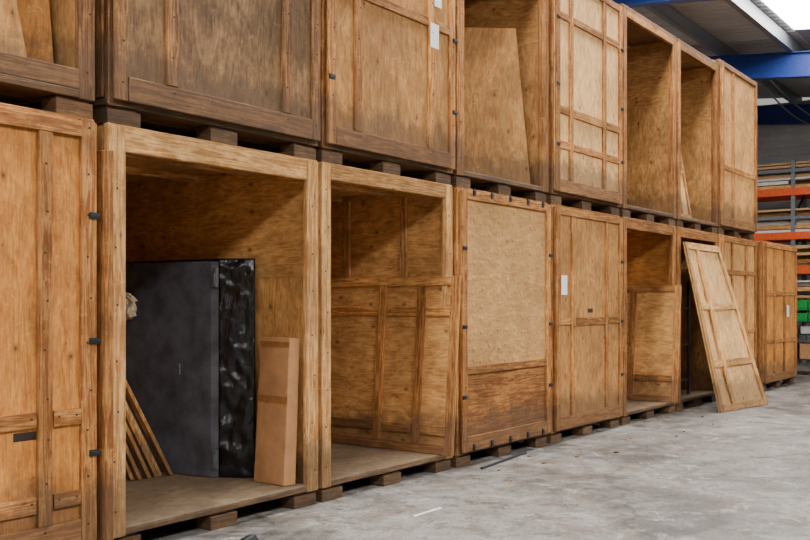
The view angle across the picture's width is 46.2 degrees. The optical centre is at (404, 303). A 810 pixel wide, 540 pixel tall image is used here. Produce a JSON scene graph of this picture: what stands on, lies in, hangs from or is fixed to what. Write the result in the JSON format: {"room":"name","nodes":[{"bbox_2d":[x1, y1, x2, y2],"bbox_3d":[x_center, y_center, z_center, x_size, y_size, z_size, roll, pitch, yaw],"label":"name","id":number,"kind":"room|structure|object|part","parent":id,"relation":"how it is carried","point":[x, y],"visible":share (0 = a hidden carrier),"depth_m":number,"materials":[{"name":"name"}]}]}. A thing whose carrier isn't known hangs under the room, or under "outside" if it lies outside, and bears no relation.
{"room":"storage warehouse","nodes":[
{"label":"storage warehouse","id":0,"kind":"room"},
{"bbox_2d":[137,360,809,539],"bbox_3d":[5.455,1.480,7.471,19.000,0.100,34.500,0,0,36],"label":"floor","id":1,"kind":"structure","parent":0,"point":[745,475],"depth_m":7.19,"materials":[{"name":"concrete"}]},
{"bbox_2d":[0,103,99,539],"bbox_3d":[-3.079,0.205,5.182,2.216,2.450,1.746,0,0,36],"label":"crate","id":2,"kind":"object","parent":1,"relation":"on","point":[49,215],"visible":1,"depth_m":4.98,"materials":[{"name":"brown wood"}]},
{"bbox_2d":[0,0,94,118],"bbox_3d":[-3.101,-2.245,5.198,2.163,2.450,1.746,0,0,36],"label":"crate","id":3,"kind":"object","parent":2,"relation":"on","point":[66,86],"visible":0.81,"depth_m":5.19,"materials":[{"name":"brown wood"}]},
{"bbox_2d":[0,0,26,56],"bbox_3d":[-2.566,-2.124,4.775,1.244,1.896,0.362,0,0,-44],"label":"plywood sheet","id":4,"kind":"object","parent":3,"relation":"on","point":[11,35],"visible":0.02,"depth_m":5.05,"materials":[{"name":"brown wood"}]},
{"bbox_2d":[16,0,53,62],"bbox_3d":[-2.334,-2.173,5.364,0.716,1.996,0.202,0,0,-13],"label":"plywood sheet","id":5,"kind":"object","parent":3,"relation":"on","point":[34,15],"visible":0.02,"depth_m":5.35,"materials":[{"name":"brown wood"}]},
{"bbox_3d":[-2.249,-1.225,4.580,0.040,0.110,1.550,0,0,36],"label":"timber kick rail","id":6,"kind":"part","parent":3,"relation":"part of","materials":[{"name":"brown wood"}]},
{"bbox_3d":[-3.102,-2.295,5.199,2.159,2.350,1.746,0,0,36],"label":"timber frame","id":7,"kind":"part","parent":3,"relation":"part of","materials":[{"name":"brown wood"}]},
{"bbox_3d":[-3.101,0.155,5.198,2.162,2.350,1.746,0,0,36],"label":"timber frame","id":8,"kind":"part","parent":2,"relation":"part of","materials":[{"name":"brown wood"}]},
{"bbox_2d":[97,150,112,539],"bbox_3d":[-1.687,0.290,5.300,0.130,2.280,0.052,0,0,36],"label":"board","id":9,"kind":"object","parent":1,"relation":"on","point":[104,157],"visible":0.76,"depth_m":5.26,"materials":[{"name":"brown wood"}]},
{"bbox_2d":[97,122,317,539],"bbox_3d":[-2.012,0.205,6.691,2.163,2.450,1.783,0,0,36],"label":"crate","id":10,"kind":"object","parent":1,"relation":"on","point":[176,197],"visible":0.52,"depth_m":6.77,"materials":[{"name":"brown wood"}]},
{"bbox_2d":[126,293,137,321],"bbox_3d":[-2.134,0.034,7.247,0.239,0.237,0.113,0,0,36],"label":"paper","id":11,"kind":"object","parent":10,"relation":"in","point":[130,311],"visible":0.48,"depth_m":7.21,"materials":[{"name":"beige paper"}]},
{"bbox_2d":[126,380,173,479],"bbox_3d":[-2.126,0.270,6.568,0.177,2.011,1.285,0,0,31],"label":"bundle","id":12,"kind":"object","parent":10,"relation":"on","point":[136,441],"visible":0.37,"depth_m":6.85,"materials":[{"name":"brown wood"}]},
{"bbox_2d":[126,261,218,477],"bbox_3d":[-1.883,0.484,7.251,1.220,1.588,0.119,0,0,29],"label":"door leaf","id":13,"kind":"structure","parent":10,"relation":"in","point":[176,304],"depth_m":7.12,"materials":[{"name":"grey paint"}]},
{"bbox_3d":[-1.540,0.475,7.029,0.403,1.470,0.034,0,0,32],"label":"hinges","id":14,"kind":"part","parent":13,"relation":"part of","materials":[{"name":"grey metal"}]},
{"bbox_2d":[126,258,254,477],"bbox_3d":[-1.693,0.474,7.338,1.418,1.608,0.258,0,0,35],"label":"wrap","id":15,"kind":"object","parent":10,"relation":"on","point":[236,276],"visible":0.38,"depth_m":6.96,"materials":[{"name":"black plastic"}]},
{"bbox_2d":[89,0,319,159],"bbox_3d":[-1.995,-2.245,6.679,2.205,2.450,1.780,0,0,36],"label":"crate","id":16,"kind":"object","parent":10,"relation":"on","point":[242,73],"visible":0.54,"depth_m":5.99,"materials":[{"name":"brown wood"}]},
{"bbox_2d":[254,337,298,485],"bbox_3d":[-0.916,0.759,6.780,0.338,1.037,0.164,0,0,36],"label":"cardboard box","id":17,"kind":"object","parent":10,"relation":"on","point":[277,398],"visible":1,"depth_m":6.72,"materials":[{"name":"brown cardboard"}]},
{"bbox_2d":[240,534,257,539],"bbox_3d":[-0.951,1.410,5.701,0.082,0.038,0.135,0,0,28],"label":"scrap","id":18,"kind":"object","parent":1,"relation":"on","point":[252,536],"visible":1,"depth_m":5.70,"materials":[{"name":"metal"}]},
{"bbox_2d":[265,162,452,501],"bbox_3d":[-0.959,0.205,8.135,2.163,2.450,1.706,0,0,36],"label":"crate","id":19,"kind":"object","parent":1,"relation":"on","point":[372,224],"visible":0.34,"depth_m":8.13,"materials":[{"name":"brown wood"}]},
{"bbox_2d":[279,0,457,184],"bbox_3d":[-0.938,-2.245,8.119,2.216,2.450,1.707,0,0,36],"label":"crate","id":20,"kind":"object","parent":19,"relation":"on","point":[387,67],"visible":0.52,"depth_m":7.44,"materials":[{"name":"brown wood"}]},
{"bbox_3d":[-0.070,-2.295,7.487,0.044,2.290,1.665,0,0,36],"label":"panel","id":21,"kind":"part","parent":20,"relation":"part of","materials":[{"name":"brown wood"}]},
{"bbox_3d":[-0.961,0.155,8.136,2.158,2.350,1.706,0,0,36],"label":"timber frame","id":22,"kind":"part","parent":19,"relation":"part of","materials":[{"name":"brown wood"}]},
{"bbox_2d":[331,276,460,455],"bbox_3d":[-0.427,0.522,8.630,2.130,1.511,0.159,0,0,36],"label":"panel","id":23,"kind":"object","parent":19,"relation":"in","point":[394,343],"depth_m":8.38,"materials":[{"name":"brown wood"}]},
{"bbox_2d":[413,507,441,516],"bbox_3d":[0.155,1.425,6.497,0.015,0.007,0.320,0,0,36],"label":"cable tie","id":24,"kind":"object","parent":1,"relation":"on","point":[439,507],"visible":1,"depth_m":6.49,"materials":[{"name":"plastic"}]},
{"bbox_2d":[449,186,552,467],"bbox_3d":[0.105,0.205,9.547,2.216,2.450,1.693,0,0,36],"label":"crate","id":25,"kind":"object","parent":1,"relation":"on","point":[502,255],"visible":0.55,"depth_m":8.81,"materials":[{"name":"brown wood"}]},
{"bbox_2d":[416,0,548,201],"bbox_3d":[0.084,-2.245,9.563,2.163,2.450,1.691,0,0,36],"label":"crate","id":26,"kind":"object","parent":25,"relation":"on","point":[530,18],"visible":0.26,"depth_m":9.60,"materials":[{"name":"brown wood"}]},
{"bbox_2d":[464,27,529,183],"bbox_3d":[0.608,-1.958,9.345,1.339,1.565,0.053,0,0,-13],"label":"plywood sheet","id":27,"kind":"object","parent":26,"relation":"on","point":[495,144],"visible":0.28,"depth_m":9.40,"materials":[{"name":"brown wood"}]},
{"bbox_3d":[0.083,-2.295,9.564,2.162,2.350,1.691,0,0,36],"label":"timber frame","id":28,"kind":"part","parent":26,"relation":"part of","materials":[{"name":"brown wood"}]},
{"bbox_2d":[480,451,526,468],"bbox_3d":[0.905,1.419,8.623,0.030,0.019,1.010,0,0,29],"label":"strap","id":29,"kind":"object","parent":1,"relation":"on","point":[524,452],"visible":1,"depth_m":8.57,"materials":[{"name":"metal"}]},
{"bbox_2d":[546,203,624,443],"bbox_3d":[1.153,0.205,10.984,2.216,2.450,1.713,0,0,36],"label":"crate","id":30,"kind":"object","parent":1,"relation":"on","point":[587,261],"visible":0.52,"depth_m":10.29,"materials":[{"name":"brown wood"}]},
{"bbox_2d":[516,0,624,215],"bbox_3d":[1.154,-2.245,10.986,2.216,2.450,1.711,0,0,36],"label":"crate","id":31,"kind":"object","parent":30,"relation":"on","point":[586,109],"visible":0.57,"depth_m":10.29,"materials":[{"name":"brown wood"}]},
{"bbox_3d":[1.132,-2.295,11.002,2.162,2.350,1.711,0,0,36],"label":"timber frame","id":32,"kind":"part","parent":31,"relation":"part of","materials":[{"name":"brown wood"}]},
{"bbox_3d":[2.020,-2.295,10.354,0.042,2.290,1.670,0,0,36],"label":"panel","id":33,"kind":"part","parent":31,"relation":"part of","materials":[{"name":"brown wood"}]},
{"bbox_2d":[497,416,713,480],"bbox_3d":[2.216,1.423,9.865,0.754,0.011,5.184,0,0,36],"label":"litter","id":34,"kind":"object","parent":1,"relation":"on","point":[701,416],"visible":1,"depth_m":9.07,"materials":[{"name":"cardboard"}]},
{"bbox_2d":[617,217,675,424],"bbox_3d":[2.200,0.205,12.464,2.163,2.450,1.732,0,0,36],"label":"crate","id":35,"kind":"object","parent":1,"relation":"on","point":[649,248],"visible":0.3,"depth_m":12.51,"materials":[{"name":"brown wood"}]},
{"bbox_2d":[591,3,675,225],"bbox_3d":[2.199,-2.270,12.463,2.163,2.500,1.731,0,0,36],"label":"crate","id":36,"kind":"object","parent":35,"relation":"on","point":[649,55],"visible":0.38,"depth_m":12.62,"materials":[{"name":"brown wood"}]},
{"bbox_3d":[2.198,-2.320,12.464,2.160,2.400,1.731,0,0,36],"label":"timber frame","id":37,"kind":"part","parent":36,"relation":"part of","materials":[{"name":"brown wood"}]},
{"bbox_2d":[627,286,681,402],"bbox_3d":[2.689,0.522,12.911,2.120,1.511,0.189,0,0,36],"label":"wooden panel","id":38,"kind":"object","parent":35,"relation":"in","point":[653,312],"depth_m":12.49,"materials":[{"name":"brown wood"}]},
{"bbox_2d":[675,227,717,410],"bbox_3d":[3.233,0.205,13.881,2.163,2.450,1.640,0,0,36],"label":"crate","id":39,"kind":"object","parent":1,"relation":"on","point":[701,385],"visible":0.2,"depth_m":14.03,"materials":[{"name":"brown wood"}]},
{"bbox_2d":[638,38,717,233],"bbox_3d":[3.233,-2.270,13.881,2.163,2.500,1.641,0,0,36],"label":"crate","id":40,"kind":"object","parent":39,"relation":"on","point":[696,73],"visible":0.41,"depth_m":13.97,"materials":[{"name":"brown wood"}]},
{"bbox_2d":[681,155,691,217],"bbox_3d":[3.718,-1.836,13.082,0.258,1.321,0.640,0,0,36],"label":"plywood sheet","id":41,"kind":"object","parent":40,"relation":"in","point":[685,205],"depth_m":13.25,"materials":[{"name":"brown wood"}]},
{"bbox_3d":[3.232,-2.320,13.882,2.159,2.400,1.641,0,0,36],"label":"timber frame","id":42,"kind":"part","parent":40,"relation":"part of","materials":[{"name":"brown wood"}]},
{"bbox_2d":[681,281,689,393],"bbox_3d":[3.594,0.477,13.306,0.585,1.595,0.635,0,0,36],"label":"shelf rack","id":43,"kind":"object","parent":39,"relation":"on","point":[687,379],"visible":0.12,"depth_m":13.37,"materials":[{"name":"wood"}]},
{"bbox_2d":[683,242,767,412],"bbox_3d":[4.401,0.306,12.989,0.682,2.246,1.545,0,0,36],"label":"door","id":44,"kind":"structure","parent":1,"relation":"on","point":[737,384],"depth_m":13.04,"materials":[{"name":"brown wood"}]},
{"bbox_2d":[718,234,756,365],"bbox_3d":[4.293,0.205,15.299,2.205,2.450,1.781,0,0,36],"label":"crate","id":45,"kind":"object","parent":1,"relation":"on","point":[739,255],"visible":0.23,"depth_m":14.88,"materials":[{"name":"brown wood"}]},
{"bbox_2d":[701,59,756,239],"bbox_3d":[4.293,-2.310,15.299,2.205,2.580,1.782,0,0,36],"label":"crate","id":46,"kind":"object","parent":45,"relation":"on","point":[737,92],"visible":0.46,"depth_m":14.60,"materials":[{"name":"brown wood"}]},
{"bbox_3d":[4.276,-2.360,15.312,2.161,2.480,1.782,0,0,36],"label":"timber frame","id":47,"kind":"part","parent":46,"relation":"part of","materials":[{"name":"brown wood"}]},
{"bbox_3d":[5.165,-2.360,14.663,0.043,2.420,1.740,0,0,36],"label":"panel","id":48,"kind":"part","parent":46,"relation":"part of","materials":[{"name":"brown wood"}]},
{"bbox_3d":[4.275,0.155,15.312,2.161,2.350,1.781,0,0,36],"label":"timber frame","id":49,"kind":"part","parent":45,"relation":"part of","materials":[{"name":"brown wood"}]},
{"bbox_2d":[739,160,809,362],"bbox_3d":[9.327,-0.945,22.445,6.193,4.750,1.340,0,0,36],"label":"rack","id":50,"kind":"object","parent":1,"relation":"on","point":[788,181],"visible":0.2,"depth_m":22.12,"materials":[{"name":"metal"}]},
{"bbox_2d":[755,241,796,390],"bbox_3d":[5.547,0.205,16.848,2.205,2.450,2.040,0,0,36],"label":"crate","id":51,"kind":"object","parent":1,"relation":"on","point":[776,263],"visible":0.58,"depth_m":15.90,"materials":[{"name":"brown wood"}]},
{"bbox_2d":[797,300,809,360],"bbox_3d":[8.230,0.680,19.148,1.340,1.500,0.880,0,0,36],"label":"storage boxes","id":52,"kind":"object","parent":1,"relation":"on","point":[803,349],"visible":0.42,"depth_m":18.91,"materials":[{"name":"plastic"}]},
{"bbox_3d":[8.230,0.680,19.148,1.340,1.500,0.880,0,0,36],"label":"frame","id":53,"kind":"part","parent":52,"relation":"part of","materials":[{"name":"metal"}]},
{"bbox_2d":[757,100,809,342],"bbox_3d":[15.612,-1.970,21.395,19.000,6.800,0.030,0,0,36],"label":"wall","id":54,"kind":"structure","parent":0,"point":[776,144],"depth_m":25.40,"materials":[{"name":"metal"}]},
{"bbox_3d":[-2.208,-2.170,13.060,0.030,7.200,34.500,0,0,36],"label":"wall","id":55,"kind":"structure","parent":0,"visible":0},
{"bbox_2d":[612,0,710,7],"bbox_3d":[8.254,-4.316,11.308,19.000,2.305,0.200,0,0,36],"label":"roof beam","id":56,"kind":"structure","parent":55,"relation":"attached to","point":[630,3],"depth_m":14.57,"materials":[{"name":"blue metal"}]},
{"bbox_2d":[708,51,809,79],"bbox_3d":[11.790,-4.316,16.155,19.000,2.305,0.200,0,0,36],"label":"roof beam","id":57,"kind":"structure","parent":55,"relation":"attached to","point":[796,64],"depth_m":19.30,"materials":[{"name":"blue metal"}]},
{"bbox_2d":[759,81,809,124],"bbox_3d":[8.953,-4.450,21.938,0.036,0.236,6.007,0,0,34],"label":"conduit","id":58,"kind":"object","parent":57,"relation":"attached to","point":[761,83],"visible":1,"depth_m":20.90,"materials":[{"name":"metal"}]},
{"bbox_2d":[757,104,809,124],"bbox_3d":[15.326,-4.316,21.003,19.000,2.305,0.200,0,0,36],"label":"roof beam","id":59,"kind":"structure","parent":55,"relation":"attached to","point":[766,114],"depth_m":24.94,"materials":[{"name":"blue metal"}]},
{"bbox_2d":[769,79,809,115],"bbox_3d":[9.195,-4.470,21.762,0.036,0.236,6.004,0,0,36],"label":"conduit","id":60,"kind":"object","parent":59,"relation":"attached to","point":[771,80],"visible":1,"depth_m":20.55,"materials":[{"name":"metal"}]},
{"bbox_3d":[1.182,-4.316,1.613,19.000,2.305,0.200,0,0,36],"label":"roof beam","id":61,"kind":"structure","parent":0,"visible":0},
{"bbox_2d":[644,5,801,103],"bbox_3d":[0.287,-5.299,11.178,0.120,0.261,34.400,0,0,36],"label":"roof purlin","id":62,"kind":"structure","parent":61,"relation":"on","point":[667,13],"depth_m":18.77,"materials":[{"name":"metal"}]},
{"bbox_2d":[724,0,806,51],"bbox_3d":[1.402,-5.168,10.365,0.120,0.261,34.400,0,0,36],"label":"roof purlin","id":63,"kind":"structure","parent":61,"relation":"on","point":[746,8],"depth_m":17.44,"materials":[{"name":"metal"}]},
{"bbox_3d":[-1.006,-5.451,12.121,0.120,0.261,34.400,0,0,36],"label":"roof purlin","id":64,"kind":"structure","parent":0,"visible":0},
{"bbox_2d":[631,0,809,98],"bbox_3d":[-0.314,-5.544,11.678,4.720,0.488,34.500,0,0,36],"label":"ceiling","id":65,"kind":"structure","parent":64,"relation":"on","point":[718,18],"depth_m":18.88,"materials":[{"name":"grey metal"}]},
{"bbox_3d":[4.727,-4.951,8.001,5.200,0.534,34.500,0,0,36],"label":"sheet","id":66,"kind":"object","parent":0,"visible":0},
{"bbox_2d":[762,0,809,42],"bbox_3d":[2.110,-5.284,9.911,1.280,0.152,34.500,0,0,36],"label":"window","id":67,"kind":"structure","parent":66,"relation":"attached to","point":[796,13],"depth_m":17.33,"materials":[{"name":"white"}]}
]}

